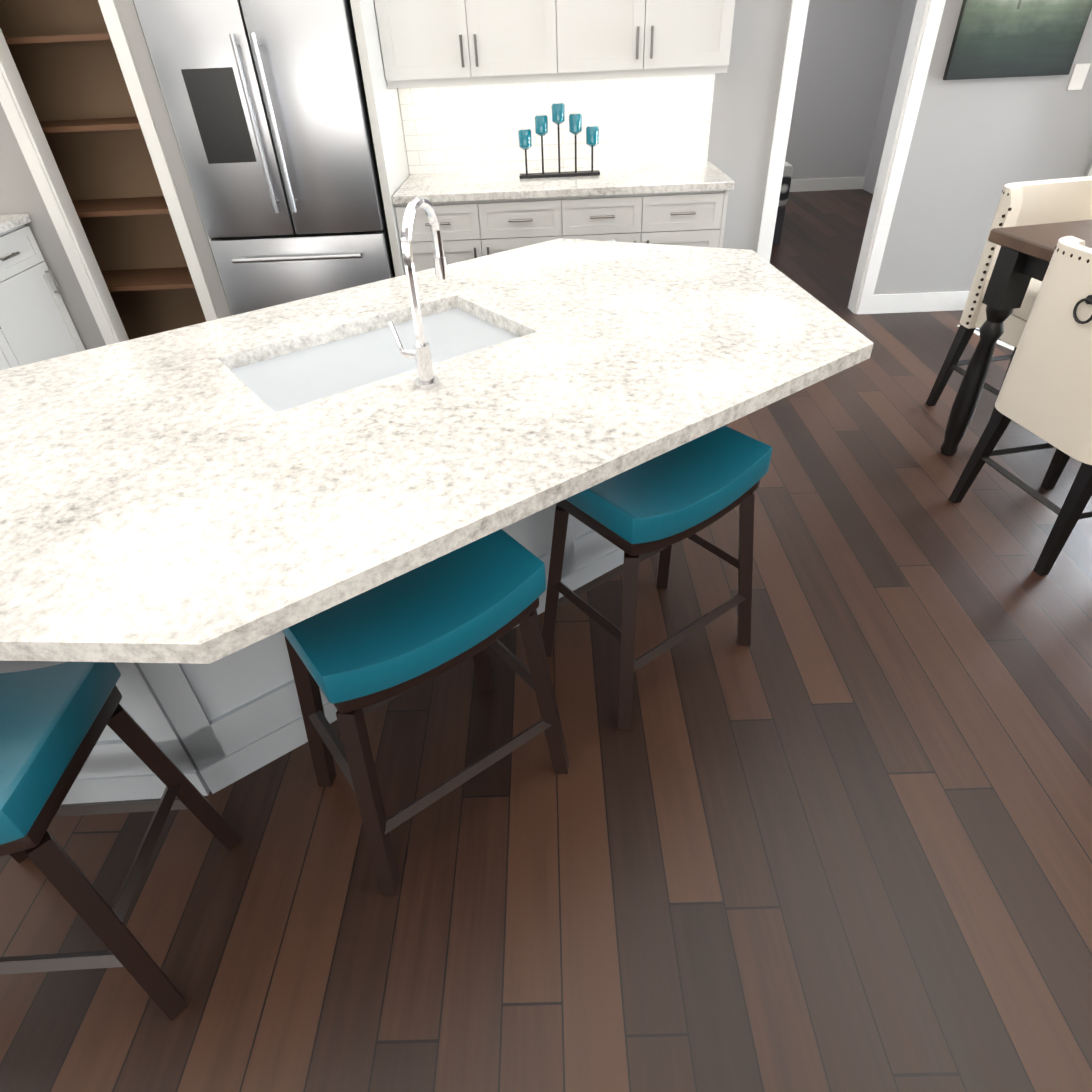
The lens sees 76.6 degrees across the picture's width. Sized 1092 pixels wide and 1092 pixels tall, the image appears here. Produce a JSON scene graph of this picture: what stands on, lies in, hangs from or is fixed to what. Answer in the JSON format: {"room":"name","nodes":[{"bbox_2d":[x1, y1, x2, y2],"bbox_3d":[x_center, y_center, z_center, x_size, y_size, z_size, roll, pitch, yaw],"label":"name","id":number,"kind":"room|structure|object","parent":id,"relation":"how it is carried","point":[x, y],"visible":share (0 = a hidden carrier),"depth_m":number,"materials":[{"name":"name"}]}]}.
{"room":"kitchen","nodes":[
{"label":"kitchen","id":0,"kind":"room"},
{"bbox_2d":[0,0,231,349],"bbox_3d":[-2.549,-2.260,3.535,1.500,2.740,0.660,-2,37,1],"label":"wall","id":1,"kind":"structure","parent":0,"point":[20,193],"depth_m":3.51,"materials":[{"name":"grey paint"}]},
{"bbox_2d":[0,0,217,344],"bbox_3d":[-2.205,-1.847,3.491,0.680,2.110,0.116,-2,37,1],"label":"door frame","id":2,"kind":"structure","parent":1,"relation":"attached to","point":[19,111],"depth_m":3.46,"materials":[{"name":"white paint"}]},
{"bbox_2d":[0,189,1091,1091],"bbox_3d":[-0.985,-0.340,3.230,16.500,0.060,15.500,-2,37,1],"label":"floor","id":3,"kind":"structure","parent":0,"point":[828,829],"depth_m":1.69,"materials":[{"name":"brown wood"}]},
{"bbox_2d":[0,214,84,369],"bbox_3d":[-2.936,-0.657,2.562,0.638,1.400,2.797,-2,37,1],"label":"base cabinet","id":4,"kind":"object","parent":3,"relation":"on","point":[36,324],"visible":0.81,"depth_m":3.54,"materials":[{"name":"white paint"}]},
{"bbox_2d":[0,0,205,339],"bbox_3d":[-2.597,-2.233,3.618,1.394,2.600,0.552,-2,37,1],"label":"pantry shelves","id":5,"kind":"object","parent":3,"relation":"on","point":[64,56],"visible":0.29,"depth_m":3.91,"materials":[{"name":"brown wood"}]},
{"bbox_2d":[0,662,241,1020],"bbox_3d":[-1.058,0.590,1.381,0.584,0.712,0.440,-2,37,1],"label":"stool","id":6,"kind":"object","parent":3,"relation":"on","point":[55,720],"visible":0.96,"depth_m":1.26,"materials":[{"name":"teal leather"}]},
{"bbox_2d":[62,662,336,803],"bbox_3d":[-0.605,-0.283,2.349,2.035,0.890,1.981,-2,37,1],"label":"kitchen island","id":7,"kind":"object","parent":3,"relation":"on","point":[219,725],"depth_m":1.79,"materials":[{"name":"white wood"}]},
{"bbox_2d":[0,258,873,672],"bbox_3d":[-0.385,-0.388,1.705,2.453,0.040,1.782,-2,37,1],"label":"island countertop","id":8,"kind":"structure","parent":7,"relation":"on","point":[197,494],"depth_m":1.51,"materials":[{"name":"white stone"}]},
{"bbox_2d":[388,196,447,389],"bbox_3d":[-0.302,-0.592,1.608,0.132,0.396,0.208,-2,37,1],"label":"faucet","id":9,"kind":"object","parent":8,"relation":"on","point":[426,378],"visible":1,"depth_m":1.59,"materials":[{"name":"silver metal"}]},
{"bbox_2d":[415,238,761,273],"bbox_3d":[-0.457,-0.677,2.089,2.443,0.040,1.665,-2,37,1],"label":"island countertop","id":10,"kind":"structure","parent":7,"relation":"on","point":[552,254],"depth_m":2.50,"materials":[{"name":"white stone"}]},
{"bbox_2d":[134,0,394,314],"bbox_3d":[-1.307,-1.884,3.748,0.910,1.790,0.737,-2,37,1],"label":"fridge","id":11,"kind":"object","parent":3,"relation":"on","point":[266,101],"visible":0.83,"depth_m":3.32,"materials":[{"name":"silver metal"}]},
{"bbox_2d":[133,0,409,315],"bbox_3d":[-1.298,-2.188,3.581,0.987,2.475,0.688,-2,37,1],"label":"surround panel","id":12,"kind":"object","parent":3,"relation":"on","point":[384,110],"visible":0.22,"depth_m":3.43,"materials":[{"name":"white paint"}]},
{"bbox_2d":[282,529,568,894],"bbox_3d":[-0.288,0.339,1.663,0.572,0.712,0.422,-26,43,-28],"label":"stool","id":13,"kind":"object","parent":3,"relation":"on","point":[356,659],"visible":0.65,"depth_m":1.46,"materials":[{"name":"teal leather"}]},
{"bbox_2d":[392,73,734,274],"bbox_3d":[0.090,-1.824,3.905,1.747,1.400,0.638,-2,37,1],"label":"base cabinet","id":14,"kind":"object","parent":3,"relation":"on","point":[660,179],"depth_m":3.78,"materials":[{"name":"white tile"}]},
{"bbox_2d":[518,102,599,178],"bbox_3d":[0.069,-2.174,3.704,0.440,0.339,0.070,-2,37,1],"label":"candle holders","id":15,"kind":"object","parent":14,"relation":"on","point":[558,119],"visible":1,"depth_m":3.67,"materials":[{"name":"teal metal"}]},
{"bbox_2d":[542,425,772,729],"bbox_3d":[0.306,0.045,2.013,0.572,0.712,0.422,-26,43,-28],"label":"stool","id":16,"kind":"object","parent":3,"relation":"on","point":[660,504],"visible":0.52,"depth_m":1.81,"materials":[{"name":"teal leather"}]},
{"bbox_2d":[772,161,792,244],"bbox_3d":[1.229,-3.687,6.377,1.600,1.280,2.066,-2,37,1],"label":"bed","id":17,"kind":"object","parent":3,"relation":"on","point":[786,183],"depth_m":5.72,"materials":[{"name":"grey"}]},
{"bbox_2d":[957,325,1014,350],"bbox_3d":[3.224,-0.758,3.459,0.670,0.012,2.400,-12,38,-12],"label":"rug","id":18,"kind":"object","parent":3,"relation":"on","point":[1000,342],"visible":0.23,"depth_m":4.07,"materials":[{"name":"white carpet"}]},
{"bbox_2d":[926,176,1091,417],"bbox_3d":[2.189,-1.025,3.057,0.541,1.000,0.476,-8,38,-7],"label":"chair","id":19,"kind":"object","parent":3,"relation":"on","point":[1026,203],"visible":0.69,"depth_m":2.95,"materials":[{"name":"beige fabric"}]},
{"bbox_2d":[940,220,1091,455],"bbox_3d":[2.352,-0.274,2.121,0.950,0.930,2.100,-8,38,-7],"label":"dining table","id":20,"kind":"object","parent":3,"relation":"on","point":[1025,255],"visible":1,"depth_m":2.64,"materials":[{"name":"brown wood"}]},
{"bbox_2d":[949,236,1091,575],"bbox_3d":[1.885,-0.470,2.349,0.476,1.000,0.541,-8,38,-7],"label":"chair","id":21,"kind":"object","parent":3,"relation":"on","point":[1045,393],"visible":1,"depth_m":2.27,"materials":[{"name":"beige fabric"}]},
{"bbox_2d":[397,0,1091,294],"bbox_3d":[0.076,-2.589,3.803,7.040,2.740,0.120,-2,37,1],"label":"wall","id":22,"kind":"structure","parent":0,"point":[976,145],"depth_m":3.97,"materials":[{"name":"grey paint"}]},
{"bbox_2d":[374,0,734,87],"bbox_3d":[0.034,-2.880,3.276,1.727,1.105,0.358,-2,37,1],"label":"upper cabinet","id":23,"kind":"object","parent":22,"relation":"attached to","point":[440,42],"visible":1,"depth_m":3.40,"materials":[{"name":"white paint"}]},
{"bbox_2d":[757,0,945,313],"bbox_3d":[1.686,-2.395,3.957,0.790,2.125,0.137,-2,37,1],"label":"door frame","id":24,"kind":"structure","parent":22,"relation":"attached to","point":[926,21],"depth_m":3.95,"materials":[{"name":"white paint"}]},
{"bbox_2d":[869,291,969,313],"bbox_3d":[2.099,-1.576,4.512,2.210,0.120,0.014,-2,37,1],"label":"baseboard","id":25,"kind":"structure","parent":22,"relation":"attached to","point":[919,302],"depth_m":4.50,"materials":[{"name":"white paint"}]},
{"bbox_2d":[943,0,1091,79],"bbox_3d":[2.481,-2.914,3.479,0.660,0.920,0.036,-2,37,1],"label":"painting","id":26,"kind":"object","parent":22,"relation":"attached to","point":[1006,38],"visible":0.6,"depth_m":3.64},
{"bbox_2d":[1067,63,1090,89],"bbox_3d":[2.908,-2.560,3.772,0.080,0.120,0.011,-2,37,1],"label":"switch plate","id":27,"kind":"object","parent":22,"relation":"attached to","point":[1078,76],"visible":1,"depth_m":3.77,"materials":[{"name":"white plastic"}]},
{"bbox_2d":[785,0,900,179],"bbox_3d":[1.251,-4.995,6.886,4.620,2.740,0.120,-2,37,1],"label":"wall","id":28,"kind":"structure","parent":0,"point":[852,59],"depth_m":7.05,"materials":[{"name":"grey paint"}]},
{"bbox_2d":[789,177,864,191],"bbox_3d":[1.301,-3.913,7.626,4.380,0.120,0.014,-2,37,1],"label":"baseboard","id":29,"kind":"structure","parent":28,"relation":"attached to","point":[822,184],"depth_m":7.59,"materials":[{"name":"white paint"}]},
{"bbox_2d":[863,0,916,193],"bbox_3d":[3.516,-3.892,5.299,0.120,2.740,3.780,-2,37,1],"label":"wall","id":30,"kind":"structure","parent":0,"point":[905,17],"depth_m":6.97,"materials":[{"name":"grey paint"}]},
{"bbox_2d":[1085,159,1091,176],"bbox_3d":[4.434,-0.225,0.434,0.140,2.740,9.450,-12,38,-12],"label":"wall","id":31,"kind":"structure","parent":0,"point":[1088,170],"depth_m":4.04,"materials":[{"name":"grey paint"}]}
]}

